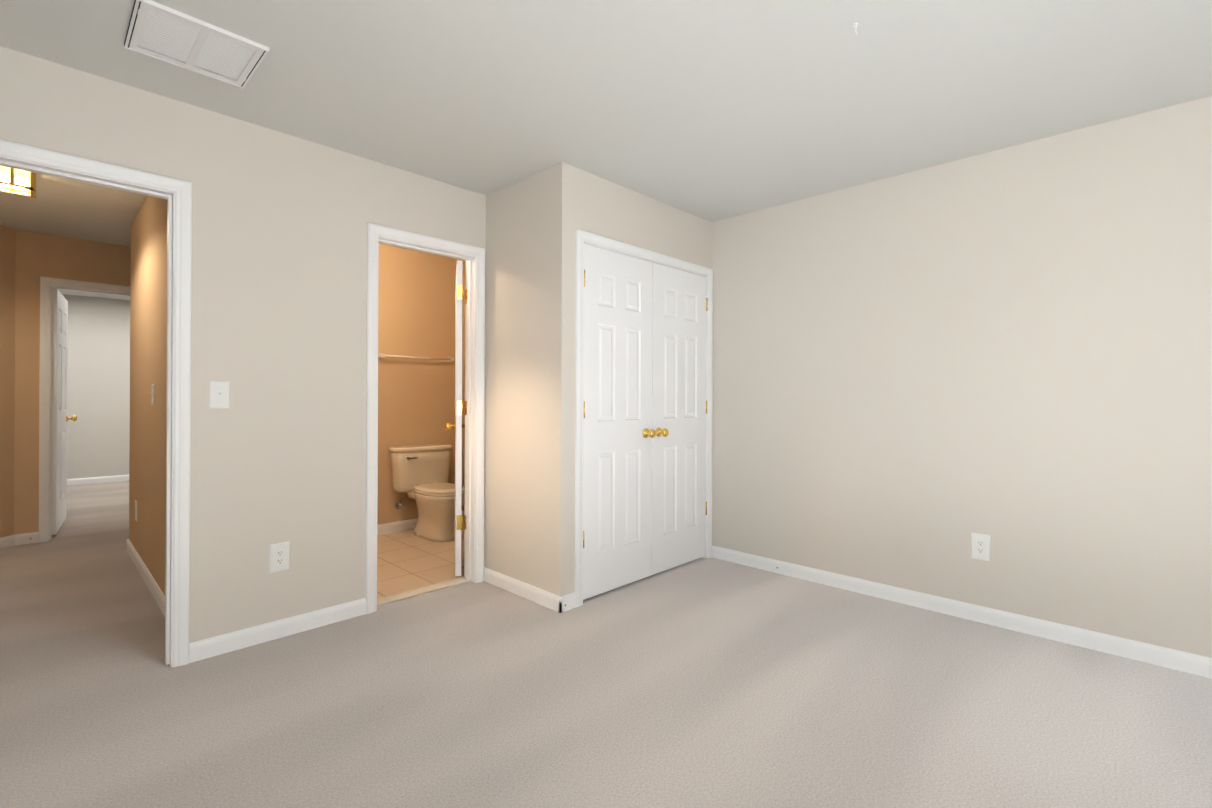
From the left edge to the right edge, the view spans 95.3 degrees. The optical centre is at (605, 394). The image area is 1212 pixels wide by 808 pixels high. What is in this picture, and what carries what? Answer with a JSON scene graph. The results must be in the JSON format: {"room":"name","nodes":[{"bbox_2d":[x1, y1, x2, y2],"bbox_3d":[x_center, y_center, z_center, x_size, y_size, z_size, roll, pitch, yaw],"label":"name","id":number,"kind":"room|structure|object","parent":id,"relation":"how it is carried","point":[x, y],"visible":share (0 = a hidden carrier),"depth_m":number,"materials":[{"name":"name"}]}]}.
{"room":"empty bedroom","nodes":[
{"label":"empty bedroom","id":0,"kind":"room"},
{"bbox_2d":[0,225,15,537],"bbox_3d":[-4.615,-0.056,3.420,0.120,2.440,1.697,0,0,-1],"label":"wall","id":1,"kind":"structure","parent":0,"point":[7,318],"depth_m":4.22,"materials":[{"name":"paint"}]},
{"bbox_2d":[0,532,38,548],"bbox_3d":[-4.510,1.123,3.462,1.209,0.083,1.333,0,0,44],"label":"baseboard","id":2,"kind":"structure","parent":1,"relation":"attached to","point":[17,539],"depth_m":4.28,"materials":[{"name":"white paint"}]},
{"bbox_2d":[14,230,130,534],"bbox_3d":[-3.314,-0.045,5.646,0.120,2.440,3.720,0,0,44],"label":"wall","id":3,"kind":"structure","parent":0,"point":[38,255],"depth_m":4.34,"materials":[{"name":"paint"}]},
{"bbox_2d":[38,276,129,541],"bbox_3d":[-4.196,0.142,4.738,0.120,2.055,0.840,0,0,44],"label":"door frame","id":4,"kind":"structure","parent":3,"relation":"in","point":[52,287],"depth_m":4.45,"materials":[{"name":"white paint"}]},
{"bbox_2d":[51,289,76,534],"bbox_3d":[-4.760,0.143,4.814,0.179,2.010,0.796,0,0,-40],"label":"door","id":5,"kind":"structure","parent":4,"relation":"attached to","point":[60,418],"depth_m":4.69,"materials":[{"name":"white paint"}]},
{"bbox_2d":[62,294,129,478],"bbox_3d":[-6.622,-0.052,7.408,0.120,2.440,3.800,0,0,44],"label":"wall","id":6,"kind":"structure","parent":0,"point":[98,394],"depth_m":7.27,"materials":[{"name":"paint"}]},
{"bbox_2d":[67,474,128,485],"bbox_3d":[-6.578,1.126,7.358,0.013,0.083,3.800,0,0,44],"label":"baseboard","id":7,"kind":"structure","parent":6,"relation":"attached to","point":[93,480],"depth_m":7.25,"materials":[{"name":"white paint"}]},
{"bbox_2d":[129,196,167,594],"bbox_3d":[-2.689,-0.049,3.373,2.345,2.440,0.120,0,0,44],"label":"wall","id":8,"kind":"structure","parent":0,"point":[148,369],"depth_m":3.43,"materials":[{"name":"paint"}]},
{"bbox_2d":[135,500,136,521],"bbox_3d":[-3.264,0.810,3.837,0.085,0.136,0.007,0,0,44],"label":"outlet","id":9,"kind":"object","parent":8,"relation":"attached to","point":[136,510],"visible":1,"depth_m":3.82,"materials":[{"name":"white plastic"}]},
{"bbox_2d":[126,539,164,616],"bbox_3d":[-2.745,1.129,3.327,2.320,0.083,0.013,0,0,44],"label":"baseboard","id":10,"kind":"structure","parent":8,"relation":"attached to","point":[158,595],"depth_m":3.37,"materials":[{"name":"white paint"}]},
{"bbox_2d":[150,384,154,404],"bbox_3d":[-2.707,0.001,3.293,0.077,0.122,0.018,0,0,44],"label":"light switch","id":11,"kind":"object","parent":8,"relation":"attached to","point":[153,394],"visible":1,"depth_m":3.27,"materials":[{"name":"white plastic"}]},
{"bbox_2d":[0,46,485,642],"bbox_3d":[-1.270,-0.045,3.068,0.115,2.440,4.470,0,0,44],"label":"wall","id":12,"kind":"structure","parent":0,"point":[280,220],"depth_m":2.62,"materials":[{"name":"beige paint"}]},
{"bbox_2d":[0,139,191,666],"bbox_3d":[-2.189,0.121,2.122,0.151,2.097,0.939,0,0,44],"label":"door frame","id":13,"kind":"structure","parent":12,"relation":"attached to","point":[182,189],"depth_m":2.38,"materials":[{"name":"white paint"}]},
{"bbox_2d":[209,381,229,408],"bbox_3d":[-1.739,0.003,2.490,0.018,0.122,0.077,0,0,44],"label":"light switch","id":14,"kind":"object","parent":12,"relation":"attached to","point":[219,394],"visible":1,"depth_m":2.49,"materials":[{"name":"white plastic"}]},
{"bbox_2d":[189,598,366,662],"bbox_3d":[-1.552,1.132,2.686,0.013,0.083,0.766,0,0,44],"label":"baseboard","id":15,"kind":"structure","parent":12,"relation":"attached to","point":[236,640],"depth_m":2.64,"materials":[{"name":"white paint"}]},
{"bbox_2d":[270,541,289,572],"bbox_3d":[-1.574,0.787,2.668,0.007,0.136,0.085,0,0,44],"label":"electrical outlet plate","id":16,"kind":"object","parent":12,"relation":"attached to","point":[279,556],"visible":1,"depth_m":2.67,"materials":[{"name":"white plastic"}]},
{"bbox_2d":[366,222,484,613],"bbox_3d":[-1.072,0.128,3.272,0.151,2.097,0.734,0,0,44],"label":"door frame","id":17,"kind":"structure","parent":12,"relation":"attached to","point":[374,231],"depth_m":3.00,"materials":[{"name":"white paint"}]},
{"bbox_2d":[445,260,464,575],"bbox_3d":[-1.019,0.153,3.812,0.179,2.010,0.614,0,0,-16],"label":"door","id":18,"kind":"structure","parent":12,"relation":"in","point":[457,426],"depth_m":3.52,"materials":[{"name":"white paint"}]},
{"bbox_2d":[377,244,463,524],"bbox_3d":[-2.115,-0.044,4.512,0.120,2.440,2.315,0,0,44],"label":"wall","id":19,"kind":"structure","parent":0,"point":[416,317],"depth_m":4.86,"materials":[{"name":"paint"}]},
{"bbox_2d":[378,353,453,361],"bbox_3d":[-1.653,-0.322,4.856,0.062,0.044,0.694,0,0,44],"label":"towel bar","id":20,"kind":"object","parent":19,"relation":"attached to","point":[382,356],"visible":0.92,"depth_m":4.82,"materials":[{"name":"ceramic"}]},
{"bbox_2d":[377,511,461,534],"bbox_3d":[-2.113,1.134,4.420,0.013,0.083,2.195,0,0,44],"label":"baseboard","id":21,"kind":"structure","parent":19,"relation":"attached to","point":[391,527],"depth_m":4.74,"materials":[{"name":"white paint"}]},
{"bbox_2d":[377,520,470,607],"bbox_3d":[-1.552,1.220,3.874,1.580,0.112,2.195,0,0,44],"label":"floor","id":22,"kind":"structure","parent":0,"point":[410,564],"depth_m":3.77,"materials":[{"name":"tile"}]},
{"bbox_2d":[389,444,464,541],"bbox_3d":[-1.422,0.812,4.611,0.736,0.733,0.524,0,0,44],"label":"toilet","id":23,"kind":"object","parent":22,"relation":"on","point":[420,474],"visible":0.83,"depth_m":4.58,"materials":[{"name":"ceramic"}]},
{"bbox_2d":[462,260,465,510],"bbox_3d":[-0.771,-0.039,4.737,1.495,2.440,0.120,0,0,44],"label":"wall","id":24,"kind":"structure","parent":0,"point":[464,283],"depth_m":5.20,"materials":[{"name":"paint"}]},
{"bbox_2d":[485,162,575,595],"bbox_3d":[-0.469,-0.041,3.287,0.730,2.440,0.100,0,0,44],"label":"wall","id":25,"kind":"structure","parent":0,"point":[530,388],"depth_m":3.17,"materials":[{"name":"beige paint"}]},
{"bbox_2d":[484,567,568,612],"bbox_3d":[-0.508,1.137,3.238,0.743,0.083,0.013,0,0,44],"label":"baseboard","id":26,"kind":"structure","parent":25,"relation":"attached to","point":[554,602],"depth_m":3.17,"materials":[{"name":"white paint"}]},
{"bbox_2d":[0,481,1211,807],"bbox_3d":[-2.325,1.222,3.422,11.840,0.100,5.520,0,0,44],"label":"floor","id":27,"kind":"structure","parent":0,"point":[706,683],"depth_m":2.09,"materials":[{"name":"beige carpet"}]},
{"bbox_2d":[29,537,778,606],"bbox_3d":[-1.682,1.139,3.981,4.518,0.026,3.458,0,0,44],"label":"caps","id":28,"kind":"object","parent":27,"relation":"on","point":[564,605],"visible":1,"depth_m":3.65,"materials":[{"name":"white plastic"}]},
{"bbox_2d":[0,0,1211,299],"bbox_3d":[-2.316,-1.317,3.429,11.840,0.100,5.520,0,0,44],"label":"ceiling","id":29,"kind":"structure","parent":0,"point":[712,110],"depth_m":2.23,"materials":[{"name":"paint"}]},
{"bbox_2d":[0,166,35,197],"bbox_3d":[-3.330,-1.202,3.103,0.182,0.140,0.182,0,0,44],"label":"light fixture","id":30,"kind":"object","parent":29,"relation":"attached to","point":[21,182],"visible":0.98,"depth_m":3.09,"materials":[{"name":"white glass"}]},
{"bbox_2d":[124,0,268,88],"bbox_3d":[-1.488,-1.261,2.010,0.355,0.014,0.372,0,0,44],"label":"ceiling vent","id":31,"kind":"object","parent":29,"relation":"in","point":[158,31],"visible":1,"depth_m":1.99,"materials":[{"name":"paint"}]},
{"bbox_2d":[574,168,711,591],"bbox_3d":[0.262,-0.038,3.587,0.100,2.440,1.350,0,0,44],"label":"wall","id":32,"kind":"structure","parent":0,"point":[610,209],"depth_m":3.45,"materials":[{"name":"beige paint"}]},
{"bbox_2d":[575,229,712,606],"bbox_3d":[0.285,0.133,3.564,0.179,2.097,1.344,0,0,44],"label":"closet door","id":33,"kind":"structure","parent":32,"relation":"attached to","point":[706,314],"depth_m":3.47,"materials":[{"name":"white paint"}]},
{"bbox_2d":[712,96,1211,657],"bbox_3d":[2.030,-0.034,2.895,4.860,2.440,0.120,0,0,44],"label":"wall","id":34,"kind":"structure","parent":0,"point":[920,376],"depth_m":2.84,"materials":[{"name":"beige paint"}]},
{"bbox_2d":[712,546,1211,678],"bbox_3d":[2.188,1.145,2.643,3.980,0.083,0.013,0,0,44],"label":"baseboard","id":35,"kind":"structure","parent":34,"relation":"attached to","point":[1187,662],"depth_m":2.82,"materials":[{"name":"white paint"}]},
{"bbox_2d":[971,532,990,561],"bbox_3d":[1.951,0.795,2.878,0.085,0.136,0.007,0,0,44],"label":"electrical outlet plate","id":36,"kind":"object","parent":34,"relation":"attached to","point":[980,546],"visible":1,"depth_m":2.88,"materials":[{"name":"white plastic"}]}
]}

